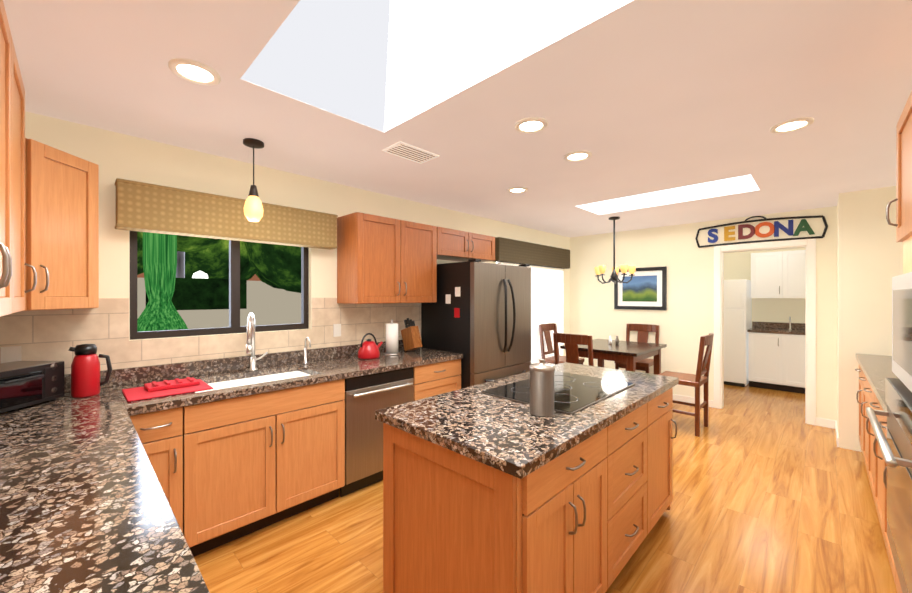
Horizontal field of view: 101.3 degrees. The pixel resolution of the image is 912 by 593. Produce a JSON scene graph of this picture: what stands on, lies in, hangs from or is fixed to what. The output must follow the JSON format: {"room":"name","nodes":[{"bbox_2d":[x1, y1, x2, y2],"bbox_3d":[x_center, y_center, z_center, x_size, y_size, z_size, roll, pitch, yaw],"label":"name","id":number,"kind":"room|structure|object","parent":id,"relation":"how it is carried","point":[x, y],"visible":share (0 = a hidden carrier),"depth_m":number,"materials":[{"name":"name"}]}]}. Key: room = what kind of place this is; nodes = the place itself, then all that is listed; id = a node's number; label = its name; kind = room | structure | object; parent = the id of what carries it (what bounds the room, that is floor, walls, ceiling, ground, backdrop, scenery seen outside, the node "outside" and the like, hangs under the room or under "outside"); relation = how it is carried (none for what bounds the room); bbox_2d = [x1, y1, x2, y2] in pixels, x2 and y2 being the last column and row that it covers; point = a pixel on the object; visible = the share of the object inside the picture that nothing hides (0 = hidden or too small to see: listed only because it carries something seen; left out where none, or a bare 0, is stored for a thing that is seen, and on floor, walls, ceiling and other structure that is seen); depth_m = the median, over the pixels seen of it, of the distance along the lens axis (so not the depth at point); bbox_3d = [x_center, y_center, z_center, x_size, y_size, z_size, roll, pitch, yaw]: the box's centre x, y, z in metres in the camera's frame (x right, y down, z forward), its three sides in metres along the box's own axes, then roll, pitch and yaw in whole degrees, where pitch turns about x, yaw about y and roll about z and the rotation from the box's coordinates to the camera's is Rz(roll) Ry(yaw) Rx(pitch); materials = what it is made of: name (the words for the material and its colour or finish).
{"room":"kitchen","nodes":[
{"label":"kitchen","id":0,"kind":"room"},
{"bbox_2d":[0,388,209,592],"bbox_3d":[-0.875,0.557,0.652,3.894,0.040,0.638,0,0,44],"label":"countertop","id":1,"kind":"structure","parent":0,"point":[84,507],"depth_m":0.95,"materials":[{"name":"stone"}]},
{"bbox_2d":[0,361,63,412],"bbox_3d":[-2.143,0.435,1.788,0.277,0.200,0.330,0,0,-1],"label":"toaster oven","id":2,"kind":"object","parent":1,"relation":"on","point":[25,383],"visible":1,"depth_m":1.80,"materials":[{"name":"black metal"}]},
{"bbox_2d":[68,344,111,397],"bbox_3d":[-1.984,0.395,2.033,0.112,0.280,0.171,0,0,44],"label":"carafe","id":3,"kind":"object","parent":1,"relation":"on","point":[85,374],"visible":1,"depth_m":1.99,"materials":[{"name":"red"}]},
{"bbox_2d":[25,111,569,355],"bbox_3d":[-0.342,0.229,4.092,0.140,2.440,6.600,0,0,44],"label":"wall","id":4,"kind":"structure","parent":0,"point":[113,155],"depth_m":2.63,"materials":[{"name":"paint"}]},
{"bbox_2d":[48,146,98,309],"bbox_3d":[-2.097,-0.313,1.785,0.581,0.750,0.562,0,0,44],"label":"upper cabinet","id":5,"kind":"object","parent":4,"relation":"attached to","point":[49,227],"depth_m":1.82,"materials":[{"name":"brown wood"}]},
{"bbox_2d":[0,298,420,374],"bbox_3d":[-1.424,0.273,2.885,0.006,0.525,3.020,0,0,44],"label":"tile backsplash","id":6,"kind":"structure","parent":4,"relation":"attached to","point":[48,335],"depth_m":2.40,"materials":[{"name":"beige tile"}]},
{"bbox_2d":[1,346,20,362],"bbox_3d":[-2.327,0.316,1.956,0.006,0.110,0.070,0,0,44],"label":"electrical outlet plate","id":7,"kind":"object","parent":6,"relation":"attached to","point":[11,354],"depth_m":1.95,"materials":[{"name":"white plastic"}]},
{"bbox_2d":[333,324,340,336],"bbox_3d":[-1.038,0.295,3.269,0.006,0.110,0.070,0,0,44],"label":"electrical outlet plate","id":8,"kind":"object","parent":6,"relation":"attached to","point":[336,327],"depth_m":3.26,"materials":[{"name":"white plastic"}]},
{"bbox_2d":[129,231,311,340],"bbox_3d":[-1.641,-0.139,2.740,0.099,0.860,1.150,0,0,44],"label":"window","id":9,"kind":"structure","parent":4,"relation":"in","point":[234,288],"depth_m":2.75,"materials":[{"name":"brown metal"}]},
{"bbox_2d":[115,178,337,249],"bbox_3d":[-1.522,-0.544,2.692,0.132,0.280,1.378,0,0,44],"label":"window valance","id":10,"kind":"object","parent":4,"relation":"attached to","point":[147,207],"visible":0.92,"depth_m":2.50,"materials":[{"name":"fabric"}]},
{"bbox_2d":[64,340,403,391],"bbox_3d":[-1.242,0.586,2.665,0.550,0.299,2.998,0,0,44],"label":"backsplash","id":11,"kind":"structure","parent":4,"relation":"attached to","point":[270,360],"depth_m":2.59,"materials":[{"name":"stone"}]},
{"bbox_2d":[337,212,436,303],"bbox_3d":[-0.602,-0.315,3.457,0.372,0.750,0.880,0,0,44],"label":"upper cabinet","id":12,"kind":"object","parent":4,"relation":"attached to","point":[380,259],"visible":1,"depth_m":3.25,"materials":[{"name":"brown wood"}]},
{"bbox_2d":[437,227,494,261],"bbox_3d":[0.028,-0.551,4.099,0.372,0.280,0.910,0,0,44],"label":"upper cabinet","id":13,"kind":"object","parent":4,"relation":"attached to","point":[457,245],"visible":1,"depth_m":3.96,"materials":[{"name":"brown wood"}]},
{"bbox_2d":[497,262,562,364],"bbox_3d":[1.129,0.488,5.420,0.060,1.860,1.635,0,0,44],"label":"window blinds","id":14,"kind":"object","parent":4,"relation":"attached to","point":[546,295],"visible":0.35,"depth_m":5.59,"materials":[{"name":"white"}]},
{"bbox_2d":[493,237,569,268],"bbox_3d":[1.149,-0.602,5.417,0.128,0.300,1.860,0,0,44],"label":"valance","id":15,"kind":"object","parent":4,"relation":"attached to","point":[507,250],"visible":0.81,"depth_m":5.21,"materials":[{"name":"fabric"}]},
{"bbox_2d":[3,0,911,237],"bbox_3d":[1.103,-1.199,2.673,4.190,0.420,6.600,0,0,44],"label":"ceiling","id":16,"kind":"structure","parent":0,"point":[636,97],"depth_m":1.87,"materials":[{"name":"paint"}]},
{"bbox_2d":[168,58,220,85],"bbox_3d":[-1.146,-0.982,1.644,0.190,0.012,0.190,0,0,44],"label":"recessed light","id":17,"kind":"object","parent":16,"relation":"in","point":[194,71],"visible":1,"depth_m":1.63,"materials":[{"name":"white paint"}]},
{"bbox_2d":[243,138,263,221],"bbox_3d":[-1.295,-0.734,2.392,0.120,0.509,0.120,0,0,44],"label":"pendant light","id":18,"kind":"object","parent":16,"relation":"hanging from","point":[253,209],"visible":1,"depth_m":2.36,"materials":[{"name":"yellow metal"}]},
{"bbox_2d":[382,141,438,163],"bbox_3d":[-0.306,-0.984,2.571,0.200,0.010,0.340,0,0,44],"label":"ceiling vent","id":19,"kind":"object","parent":16,"relation":"in","point":[409,152],"visible":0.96,"depth_m":2.55,"materials":[{"name":"white metal"}]},
{"bbox_2d":[507,187,527,193],"bbox_3d":[0.569,-0.984,3.463,0.190,0.012,0.190,0,0,44],"label":"recessed light","id":20,"kind":"object","parent":16,"relation":"in","point":[515,190],"visible":1,"depth_m":3.45,"materials":[{"name":"white paint"}]},
{"bbox_2d":[515,117,547,133],"bbox_3d":[0.433,-0.983,2.154,0.190,0.012,0.190,0,0,44],"label":"recessed light","id":21,"kind":"object","parent":16,"relation":"in","point":[531,125],"visible":0.96,"depth_m":2.14,"materials":[{"name":"white paint"}]},
{"bbox_2d":[563,150,591,161],"bbox_3d":[0.853,-0.983,2.625,0.190,0.012,0.190,0,0,44],"label":"recessed light","id":22,"kind":"object","parent":16,"relation":"in","point":[577,156],"visible":0.96,"depth_m":2.61,"materials":[{"name":"white paint"}]},
{"bbox_2d":[594,216,635,283],"bbox_3d":[1.973,-0.577,4.707,0.471,0.827,0.491,0,0,44],"label":"chandelier","id":23,"kind":"object","parent":16,"relation":"hanging from","point":[601,270],"visible":1,"depth_m":4.66,"materials":[{"name":"black metal"}]},
{"bbox_2d":[770,117,813,133],"bbox_3d":[1.932,-0.983,2.154,0.190,0.012,0.190,0,0,44],"label":"recessed light","id":24,"kind":"object","parent":16,"relation":"in","point":[791,125],"visible":0.96,"depth_m":2.15,"materials":[{"name":"white paint"}]},
{"bbox_2d":[194,383,896,592],"bbox_3d":[1.909,1.500,3.496,4.190,0.100,8.900,0,0,44],"label":"floor","id":25,"kind":"structure","parent":0,"point":[772,491],"depth_m":2.32,"materials":[{"name":"brown wood"}]},
{"bbox_2d":[132,368,344,555],"bbox_3d":[-1.425,1.013,2.430,0.618,0.875,1.206,0,0,44],"label":"base cabinet","id":26,"kind":"object","parent":25,"relation":"on","point":[258,450],"depth_m":2.22,"materials":[{"name":"brown wood"}]},
{"bbox_2d":[116,380,199,415],"bbox_3d":[-1.709,0.556,2.127,0.638,0.040,0.300,0,0,44],"label":"countertop","id":27,"kind":"structure","parent":26,"relation":"on","point":[161,404],"depth_m":1.93,"materials":[{"name":"stone"}]},
{"bbox_2d":[122,377,213,401],"bbox_3d":[-1.647,0.515,2.141,0.330,0.040,0.375,0,0,44],"label":"dish mat","id":28,"kind":"object","parent":27,"relation":"on","point":[163,388],"visible":1,"depth_m":2.11,"materials":[{"name":"red plastic"}]},
{"bbox_2d":[246,313,267,370],"bbox_3d":[-1.387,0.323,2.614,0.297,0.424,0.222,0,0,44],"label":"faucet","id":29,"kind":"object","parent":26,"relation":"on","point":[250,346],"visible":1,"depth_m":2.68,"materials":[{"name":"silver metal"}]},
{"bbox_2d":[292,348,462,379],"bbox_3d":[-0.623,0.555,3.233,0.638,0.040,1.320,0,0,44],"label":"countertop","id":30,"kind":"structure","parent":26,"relation":"on","point":[344,367],"depth_m":3.03,"materials":[{"name":"stone"}]},
{"bbox_2d":[303,337,310,363],"bbox_3d":[-1.170,0.426,2.944,0.107,0.217,0.040,0,0,44],"label":"soap dispenser","id":31,"kind":"object","parent":30,"relation":"on","point":[305,354],"visible":1,"depth_m":2.96,"materials":[{"name":"silver metal"}]},
{"bbox_2d":[358,333,382,359],"bbox_3d":[-0.741,0.425,3.271,0.190,0.218,0.238,0,0,44],"label":"kettle","id":32,"kind":"object","parent":30,"relation":"on","point":[368,348],"visible":1,"depth_m":3.20,"materials":[{"name":"red metal"}]},
{"bbox_2d":[384,319,399,355],"bbox_3d":[-0.591,0.372,3.454,0.148,0.323,0.150,0,0,44],"label":"paper towel","id":33,"kind":"object","parent":30,"relation":"on","point":[391,338],"visible":1,"depth_m":3.40,"materials":[{"name":"white paper"}]},
{"bbox_2d":[401,318,421,350],"bbox_3d":[-0.431,0.369,3.619,0.215,0.324,0.100,0,0,44],"label":"knife block","id":34,"kind":"object","parent":30,"relation":"on","point":[410,334],"visible":0.98,"depth_m":3.58,"materials":[{"name":"brown wood"}]},
{"bbox_2d":[340,367,413,496],"bbox_3d":[-0.755,1.015,3.055,0.625,0.871,0.612,0,0,44],"label":"dishwasher","id":35,"kind":"object","parent":25,"relation":"on","point":[367,396],"visible":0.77,"depth_m":2.78,"materials":[{"name":"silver metal"}]},
{"bbox_2d":[376,360,460,400],"bbox_3d":[-0.367,1.012,3.509,0.618,0.875,0.565,0,0,44],"label":"base cabinet","id":36,"kind":"object","parent":25,"relation":"on","point":[430,380],"depth_m":3.27,"materials":[{"name":"brown wood"}]},
{"bbox_2d":[421,259,530,388],"bbox_3d":[0.252,0.552,3.970,0.820,1.795,0.932,0,0,44],"label":"fridge","id":37,"kind":"object","parent":25,"relation":"on","point":[477,314],"visible":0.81,"depth_m":3.64,"materials":[{"name":"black metal"}]},
{"bbox_2d":[383,382,678,592],"bbox_3d":[0.567,1.014,2.095,0.795,0.876,1.780,0,0,44],"label":"kitchen island","id":38,"kind":"object","parent":25,"relation":"on","point":[484,493],"depth_m":1.53,"materials":[{"name":"brown wood"}]},
{"bbox_2d":[375,362,678,481],"bbox_3d":[0.547,0.556,2.114,0.821,0.040,1.810,0,0,44],"label":"island countertop","id":39,"kind":"structure","parent":38,"relation":"on","point":[502,434],"depth_m":1.63,"materials":[{"name":"stone"}]},
{"bbox_2d":[529,359,554,416],"bbox_3d":[0.395,0.411,1.716,0.116,0.250,0.116,0,0,44],"label":"utensil canister","id":40,"kind":"object","parent":39,"relation":"on","point":[541,388],"visible":1,"depth_m":1.67,"materials":[{"name":"metal"}]},
{"bbox_2d":[480,371,634,414],"bbox_3d":[0.613,0.531,2.175,0.542,0.009,0.812,0,0,44],"label":"cooktop","id":41,"kind":"object","parent":39,"relation":"in","point":[574,393],"visible":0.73,"depth_m":2.10,"materials":[{"name":"black glass"}]},
{"bbox_2d":[539,323,583,364],"bbox_3d":[1.507,0.926,5.375,0.501,1.045,0.450,0,0,44],"label":"chair","id":42,"kind":"object","parent":25,"relation":"on","point":[546,328],"visible":0.46,"depth_m":5.44,"materials":[{"name":"brown wood"}]},
{"bbox_2d":[553,333,593,365],"bbox_3d":[1.405,0.927,4.203,0.450,1.045,0.501,0,0,44],"label":"chair","id":43,"kind":"object","parent":25,"relation":"on","point":[571,341],"visible":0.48,"depth_m":4.03,"materials":[{"name":"brown wood"}]},
{"bbox_2d":[560,336,666,374],"bbox_3d":[1.986,0.976,4.695,0.900,0.946,1.080,0,0,44],"label":"dining table","id":44,"kind":"object","parent":25,"relation":"on","point":[630,353],"visible":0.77,"depth_m":4.46,"materials":[{"name":"brown wood"}]},
{"bbox_2d":[614,324,659,373],"bbox_3d":[2.566,0.926,5.286,0.450,1.045,0.501,0,0,44],"label":"chair","id":45,"kind":"object","parent":25,"relation":"on","point":[644,330],"visible":0.48,"depth_m":5.35,"materials":[{"name":"brown wood"}]},
{"bbox_2d":[658,333,713,436],"bbox_3d":[2.534,0.927,4.143,0.501,1.045,0.450,0,0,44],"label":"chair","id":46,"kind":"object","parent":25,"relation":"on","point":[697,380],"visible":0.75,"depth_m":3.96,"materials":[{"name":"brown wood"}]},
{"bbox_2d":[724,279,751,386],"bbox_3d":[4.584,0.587,6.393,0.670,1.720,0.695,0,0,44],"label":"fridge","id":47,"kind":"object","parent":25,"relation":"on","point":[737,310],"visible":0.48,"depth_m":6.03,"materials":[{"name":"white metal"}]},
{"bbox_2d":[747,316,804,393],"bbox_3d":[5.287,0.880,5.746,1.220,1.136,0.635,0,0,44],"label":"laundry cabinet","id":48,"kind":"object","parent":25,"relation":"on","point":[776,355],"visible":0.58,"depth_m":5.76,"materials":[{"name":"white wood"}]},
{"bbox_2d":[856,364,859,441],"bbox_3d":[3.796,1.012,3.080,0.626,0.875,0.561,0,0,44],"label":"base cabinet","id":49,"kind":"object","parent":25,"relation":"on","point":[858,391],"depth_m":3.43,"materials":[{"name":"brown wood"}]},
{"bbox_2d":[860,372,863,457],"bbox_3d":[3.468,1.013,2.745,0.626,0.875,0.619,0,0,44],"label":"base cabinet","id":50,"kind":"object","parent":25,"relation":"on","point":[861,373],"depth_m":3.17,"materials":[{"name":"brown wood"}]},
{"bbox_2d":[864,380,871,473],"bbox_3d":[3.119,1.013,2.390,0.626,0.875,0.619,0,0,44],"label":"base cabinet","id":51,"kind":"object","parent":25,"relation":"on","point":[867,391],"depth_m":2.87,"materials":[{"name":"brown wood"}]},
{"bbox_2d":[868,392,875,505],"bbox_3d":[2.770,1.013,2.034,0.626,0.875,0.619,0,0,44],"label":"base cabinet","id":52,"kind":"object","parent":25,"relation":"on","point":[871,435],"depth_m":2.57,"materials":[{"name":"brown wood"}]},
{"bbox_2d":[876,400,895,585],"bbox_3d":[2.442,1.014,1.700,0.626,0.875,0.559,0,0,44],"label":"base cabinet","id":53,"kind":"object","parent":25,"relation":"on","point":[881,467],"depth_m":2.10,"materials":[{"name":"brown wood"}]},
{"bbox_2d":[856,354,898,410],"bbox_3d":[3.112,0.555,2.397,0.646,0.040,2.493,0,0,44],"label":"countertop","id":54,"kind":"structure","parent":53,"relation":"on","point":[875,369],"depth_m":2.70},
{"bbox_2d":[866,91,911,592],"bbox_3d":[1.898,0.332,1.215,0.723,2.240,0.890,0,0,44],"label":"tall cabinet","id":55,"kind":"object","parent":25,"relation":"on","point":[895,446],"visible":1,"depth_m":1.48,"materials":[{"name":"brown wood"}]},
{"bbox_2d":[570,206,836,420],"bbox_3d":[3.087,0.228,5.239,3.150,2.440,0.120,0,0,44],"label":"wall","id":56,"kind":"structure","parent":0,"point":[684,321],"depth_m":5.13,"materials":[{"name":"paint"}]},
{"bbox_2d":[614,266,666,309],"bbox_3d":[2.700,-0.114,5.508,0.720,0.615,0.030,0,0,44],"label":"picture frame","id":57,"kind":"object","parent":56,"relation":"attached to","point":[645,288],"visible":0.83,"depth_m":5.46,"materials":[{"name":"black wood"}]},
{"bbox_2d":[673,394,713,407],"bbox_3d":[2.640,1.403,5.586,2.024,0.090,0.011,0,0,44],"label":"baseboard","id":58,"kind":"structure","parent":56,"relation":"attached to","point":[676,397],"depth_m":5.07,"materials":[{"name":"white paint"}]},
{"bbox_2d":[695,215,827,247],"bbox_3d":[3.660,-0.817,4.572,1.264,0.335,0.026,0,0,44],"label":"sign","id":59,"kind":"object","parent":56,"relation":"attached to","point":[797,217],"visible":0.94,"depth_m":4.51,"materials":[{"name":"black"}]},
{"bbox_2d":[708,229,717,242],"bbox_3d":[3.349,-0.791,4.872,0.113,0.186,0.012,0,0,44],"label":"letter sign","id":60,"kind":"object","parent":59,"relation":"attached to","point":[714,236],"visible":0.92,"depth_m":4.86,"materials":[{"name":"blue"}]},
{"bbox_2d":[724,226,734,240],"bbox_3d":[3.476,-0.800,4.747,0.115,0.182,0.012,0,0,44],"label":"letter sign","id":61,"kind":"object","parent":59,"relation":"attached to","point":[727,233],"visible":1,"depth_m":4.75,"materials":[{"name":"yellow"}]},
{"bbox_2d":[738,224,754,239],"bbox_3d":[3.598,-0.805,4.627,0.170,0.182,0.012,0,0,44],"label":"letter sign","id":62,"kind":"object","parent":59,"relation":"attached to","point":[740,231],"visible":0.94,"depth_m":4.63,"materials":[{"name":"red"}]},
{"bbox_2d":[754,222,774,237],"bbox_3d":[3.719,-0.805,4.508,0.194,0.186,0.012,0,0,44],"label":"letter sign","id":63,"kind":"object","parent":59,"relation":"attached to","point":[768,234],"visible":0.94,"depth_m":4.50,"materials":[{"name":"orange"}]},
{"bbox_2d":[774,220,792,236],"bbox_3d":[3.843,-0.800,4.387,0.170,0.182,0.012,0,0,44],"label":"letter sign","id":64,"kind":"object","parent":59,"relation":"attached to","point":[788,231],"visible":1,"depth_m":4.38,"materials":[{"name":"blue"}]},
{"bbox_2d":[793,219,814,235],"bbox_3d":[3.967,-0.791,4.266,0.190,0.183,0.012,0,0,44],"label":"letter sign","id":65,"kind":"object","parent":59,"relation":"attached to","point":[806,227],"visible":0.9,"depth_m":4.26,"materials":[{"name":"green"}]},
{"bbox_2d":[714,239,815,425],"bbox_3d":[3.745,0.397,4.581,0.960,2.105,0.139,0,0,44],"label":"trim","id":66,"kind":"structure","parent":56,"relation":"attached to","point":[809,245],"depth_m":4.35,"materials":[{"name":"white paint"}]},
{"bbox_2d":[724,248,805,322],"bbox_3d":[5.298,0.227,6.278,1.950,2.440,0.100,0,0,44],"label":"wall","id":67,"kind":"structure","parent":0,"point":[737,265],"depth_m":6.30,"materials":[{"name":"paint"}]},
{"bbox_2d":[751,250,805,297],"bbox_3d":[5.387,-0.342,5.840,1.210,0.740,0.391,0,0,44],"label":"wall cabinet","id":68,"kind":"object","parent":67,"relation":"attached to","point":[780,274],"visible":0.44,"depth_m":5.90,"materials":[{"name":"white wood"}]},
{"bbox_2d":[837,186,902,451],"bbox_3d":[4.241,0.230,3.630,0.750,2.440,0.840,0,0,44],"label":"wall","id":69,"kind":"structure","parent":0,"point":[869,257],"depth_m":3.49,"materials":[{"name":"paint"}]},
{"bbox_2d":[834,420,838,446],"bbox_3d":[3.919,1.405,3.848,0.011,0.090,0.698,0,0,44],"label":"baseboard","id":70,"kind":"structure","parent":69,"relation":"attached to","point":[835,422],"depth_m":3.75,"materials":[{"name":"white paint"}]},
{"bbox_3d":[-1.159,0.233,0.368,4.190,2.440,0.140,0,0,44],"label":"wall","id":71,"kind":"structure","parent":0,"visible":0},
{"bbox_2d":[0,0,15,316],"bbox_3d":[-1.292,-0.413,0.829,1.046,0.950,0.326,0,0,44],"label":"upper cabinet","id":72,"kind":"object","parent":71,"relation":"attached to","point":[7,50],"depth_m":1.22,"materials":[{"name":"brown wood"}]},
{"bbox_2d":[16,56,47,311],"bbox_3d":[-1.776,-0.413,1.343,0.602,0.950,0.380,0,0,44],"label":"upper cabinet","id":73,"kind":"object","parent":71,"relation":"attached to","point":[31,155],"depth_m":1.62,"materials":[{"name":"brown wood"}]},
{"label":"outside","id":74,"kind":"structure","parent":0,"visible":0},
{"bbox_2d":[137,231,496,328],"bbox_3d":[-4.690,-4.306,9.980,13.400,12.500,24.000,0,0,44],"label":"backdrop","id":75,"kind":"structure","parent":74,"point":[270,284],"depth_m":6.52,"materials":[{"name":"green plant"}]},
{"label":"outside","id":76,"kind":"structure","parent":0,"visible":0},
{"bbox_2d":[137,232,187,331],"bbox_3d":[-2.182,0.226,2.760,0.440,2.450,0.440,0,0,44],"label":"curtain","id":77,"kind":"object","parent":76,"point":[159,313],"depth_m":2.69,"materials":[{"name":"green fabric"}]}
]}

